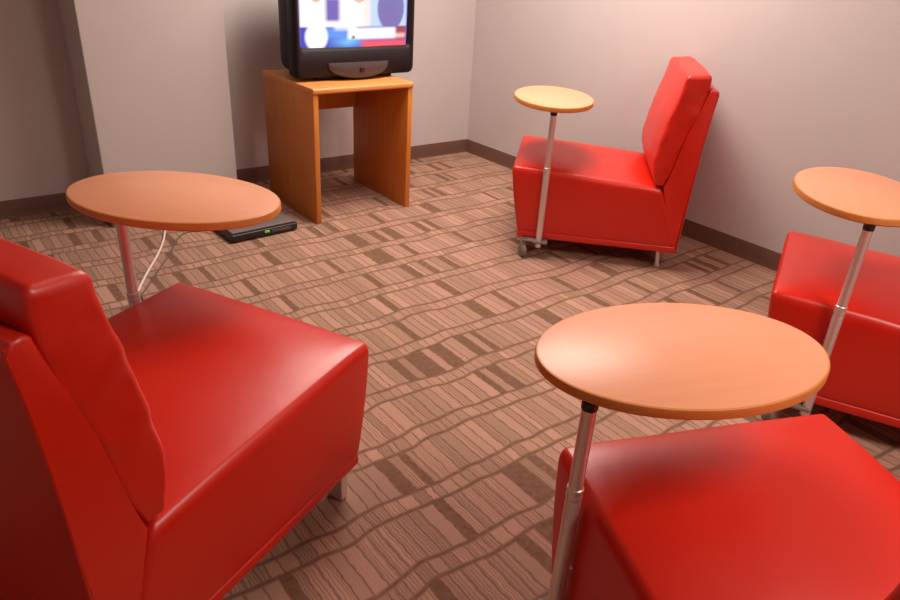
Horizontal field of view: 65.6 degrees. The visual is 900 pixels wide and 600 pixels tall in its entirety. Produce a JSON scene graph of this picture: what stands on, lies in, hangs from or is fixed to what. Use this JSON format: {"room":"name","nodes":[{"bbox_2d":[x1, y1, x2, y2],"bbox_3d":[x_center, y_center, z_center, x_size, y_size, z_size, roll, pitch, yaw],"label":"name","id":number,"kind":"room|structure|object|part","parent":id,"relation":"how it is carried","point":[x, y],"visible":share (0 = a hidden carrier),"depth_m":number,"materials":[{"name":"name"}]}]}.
{"room":"lounge","nodes":[
{"label":"lounge","id":0,"kind":"room"},
{"bbox_2d":[57,0,236,178],"bbox_3d":[-1.593,-1.691,3.544,0.713,2.550,0.401,-16,33,-34],"label":"wall pillar","id":1,"kind":"structure","parent":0,"point":[150,79],"depth_m":3.63,"materials":[{"name":"grey paint"}]},
{"bbox_2d":[0,0,475,200],"bbox_3d":[-1.925,-1.736,3.592,5.474,2.550,0.100,-16,33,-34],"label":"wall","id":2,"kind":"structure","parent":0,"point":[42,152],"depth_m":4.20,"materials":[{"name":"grey paint"}]},
{"bbox_2d":[0,192,73,219],"bbox_3d":[-3.059,-0.299,3.329,2.507,0.100,0.009,-16,33,-34],"label":"baseboard","id":3,"kind":"structure","parent":2,"relation":"attached to","point":[21,207],"depth_m":3.86,"materials":[{"name":"brown plastic"}]},
{"bbox_2d":[236,139,466,182],"bbox_3d":[-0.679,-0.998,5.006,2.054,0.100,0.009,-16,33,-34],"label":"baseboard","id":4,"kind":"structure","parent":2,"relation":"attached to","point":[255,174],"depth_m":4.96,"materials":[{"name":"brown plastic"}]},
{"bbox_2d":[0,152,899,599],"bbox_3d":[-0.068,0.684,1.965,5.474,0.100,6.486,-16,33,-34],"label":"floor","id":5,"kind":"structure","parent":0,"point":[451,487],"depth_m":2.95,"materials":[{"name":"carpet"}]},
{"bbox_2d":[138,230,165,290],"bbox_3d":[-1.274,-0.246,3.535,0.488,0.015,1.652,0,27,-6],"label":"power cord","id":6,"kind":"object","parent":5,"relation":"on","point":[164,234],"visible":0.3,"depth_m":3.37,"materials":[{"name":"white plastic"}]},
{"bbox_2d":[141,231,198,299],"bbox_3d":[-1.259,-0.124,3.285,0.350,0.025,1.145,-6,28,-19],"label":"cord","id":7,"kind":"object","parent":5,"relation":"on","point":[145,289],"visible":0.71,"depth_m":3.38,"materials":[{"name":"grey plastic"}]},
{"bbox_2d":[0,171,368,599],"bbox_3d":[-0.822,0.101,1.808,1.016,1.002,1.149,16,29,23],"label":"chair","id":8,"kind":"object","parent":5,"relation":"on","point":[161,447],"visible":1,"depth_m":1.48,"materials":[{"name":"red leather"}]},
{"bbox_2d":[0,237,165,522],"bbox_3d":[-0.877,0.098,1.310,0.726,0.556,0.211,16,29,23],"label":"cushion","id":9,"kind":"object","parent":8,"relation":"on","point":[107,449],"depth_m":1.11,"materials":[{"name":"red leather"}]},
{"bbox_3d":[-0.740,0.337,1.774,0.725,0.377,0.863,16,29,23],"label":"seat","id":10,"kind":"part","parent":8,"relation":"part of","materials":[{"name":"red leather"}]},
{"bbox_3d":[-0.768,0.522,1.829,0.719,0.042,0.832,16,29,23],"label":"trim","id":11,"kind":"part","parent":8,"relation":"part of","materials":[{"name":"red leather"}]},
{"bbox_3d":[-0.327,0.526,2.019,0.053,0.105,0.030,16,29,23],"label":"leg","id":12,"kind":"part","parent":8,"relation":"part of","materials":[{"name":"metal"}]},
{"bbox_2d":[217,212,296,242],"bbox_3d":[-1.083,-0.417,3.853,0.385,0.056,0.288,-18,34,-37],"label":"cable box","id":13,"kind":"object","parent":5,"relation":"on","point":[281,222],"visible":0.57,"depth_m":3.76,"materials":[{"name":"black plastic"}]},
{"bbox_3d":[-1.084,-0.417,3.855,0.385,0.038,0.285,-18,34,-37],"label":"casing","id":14,"kind":"part","parent":13,"relation":"part of","materials":[{"name":"black plastic"}]},
{"bbox_3d":[-1.085,-0.441,3.850,0.370,0.012,0.262,-18,34,-37],"label":"lid","id":15,"kind":"part","parent":13,"relation":"part of","materials":[{"name":"grey plastic"}]},
{"bbox_2d":[263,69,413,223],"bbox_3d":[-0.673,-0.963,4.212,0.642,0.751,0.638,-16,33,-34],"label":"stand","id":16,"kind":"object","parent":5,"relation":"on","point":[382,105],"visible":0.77,"depth_m":4.13,"materials":[{"name":"brown wood"}]},
{"bbox_3d":[-0.917,-0.880,4.053,0.030,0.721,0.628,-16,33,-34],"label":"panel","id":17,"kind":"part","parent":16,"relation":"part of","materials":[{"name":"brown wood"}]},
{"bbox_3d":[-0.837,-1.286,4.310,0.574,0.220,0.018,-16,33,-34],"label":"panel","id":18,"kind":"part","parent":16,"relation":"part of","materials":[{"name":"brown wood"}]},
{"bbox_3d":[-0.654,-1.284,4.051,0.642,0.031,0.638,-16,33,-34],"label":"panel","id":19,"kind":"part","parent":16,"relation":"part of","materials":[{"name":"brown wood"}]},
{"bbox_2d":[278,0,414,79],"bbox_3d":[-0.636,-1.651,3.984,0.768,0.686,0.535,-16,33,-34],"label":"television","id":20,"kind":"object","parent":16,"relation":"on","point":[320,39],"visible":1,"depth_m":3.86,"materials":[{"name":"black plastic"}]},
{"bbox_3d":[-0.436,-1.021,4.391,0.030,0.721,0.628,-16,33,-34],"label":"panel","id":21,"kind":"part","parent":16,"relation":"part of","materials":[{"name":"brown wood"}]},
{"bbox_2d":[512,56,719,266],"bbox_3d":[0.809,-0.793,3.781,0.970,1.002,0.782,7,27,7],"label":"chair","id":22,"kind":"object","parent":5,"relation":"on","point":[568,191],"visible":1,"depth_m":3.56,"materials":[{"name":"red leather"}]},
{"bbox_3d":[0.793,-0.636,3.893,0.863,0.377,0.725,7,27,7],"label":"seat","id":23,"kind":"part","parent":22,"relation":"part of","materials":[{"name":"red leather"}]},
{"bbox_3d":[0.821,-0.461,3.974,0.832,0.042,0.719,7,27,7],"label":"trim","id":24,"kind":"part","parent":22,"relation":"part of","materials":[{"name":"red leather"}]},
{"bbox_3d":[1.099,-0.228,3.690,0.037,0.108,0.039,7,27,7],"label":"leg","id":25,"kind":"part","parent":22,"relation":"part of","materials":[{"name":"metal"}]},
{"bbox_2d":[642,56,711,185],"bbox_3d":[1.156,-0.962,3.664,0.211,0.556,0.726,7,27,7],"label":"cushion","id":26,"kind":"object","parent":22,"relation":"on","point":[675,126],"depth_m":3.40,"materials":[{"name":"red leather"}]},
{"bbox_2d":[534,303,899,599],"bbox_3d":[0.643,0.449,1.297,0.811,1.002,1.097,-4,28,-15],"label":"chair","id":27,"kind":"object","parent":5,"relation":"on","point":[791,508],"visible":1,"depth_m":1.40,"materials":[{"name":"red leather"}]},
{"bbox_2d":[581,401,598,412],"bbox_3d":[0.265,0.197,1.321,0.036,0.020,0.036,-4,28,-15],"label":"socket","id":28,"kind":"object","parent":27,"relation":"attached to","point":[586,406],"depth_m":1.31,"materials":[{"name":"black plastic"}]},
{"bbox_3d":[0.688,0.639,1.348,0.725,0.377,0.863,-4,28,-15],"label":"seat","id":29,"kind":"part","parent":27,"relation":"part of","materials":[{"name":"red leather"}]},
{"bbox_2d":[884,582,899,599],"bbox_3d":[0.798,0.425,0.866,0.726,0.556,0.211,-4,28,-15],"label":"cushion","id":30,"kind":"object","parent":27,"relation":"on","point":[895,594],"depth_m":0.73,"materials":[{"name":"red leather"}]},
{"bbox_2d":[761,167,899,427],"bbox_3d":[1.635,-0.061,2.429,0.959,1.002,0.782,16,29,23],"label":"chair","id":31,"kind":"object","parent":5,"relation":"on","point":[845,297],"visible":0.7,"depth_m":2.33,"materials":[{"name":"red leather"}]},
{"bbox_3d":[1.624,0.095,2.543,0.863,0.377,0.725,16,29,23],"label":"seat","id":32,"kind":"part","parent":31,"relation":"part of","materials":[{"name":"red leather"}]},
{"bbox_3d":[1.647,0.275,2.614,0.832,0.042,0.719,16,29,23],"label":"trim","id":33,"kind":"part","parent":31,"relation":"part of","materials":[{"name":"red leather"}]},
{"bbox_2d":[862,224,875,231],"bbox_3d":[1.276,-0.223,2.124,0.036,0.020,0.036,16,29,23],"label":"socket","id":34,"kind":"object","parent":31,"relation":"attached to","point":[866,227],"depth_m":2.11,"materials":[{"name":"black plastic"}]},
{"bbox_2d":[467,0,899,256],"bbox_3d":[2.171,-1.105,2.840,0.100,2.550,6.386,-16,33,-34],"label":"wall","id":35,"kind":"structure","parent":0,"point":[801,85],"depth_m":3.73,"materials":[{"name":"grey paint"}]},
{"bbox_2d":[466,139,780,271],"bbox_3d":[2.030,-0.019,3.394,0.009,0.100,6.286,-16,33,-34],"label":"baseboard","id":36,"kind":"structure","parent":35,"relation":"attached to","point":[770,259],"depth_m":3.99,"materials":[{"name":"brown plastic"}]}
]}

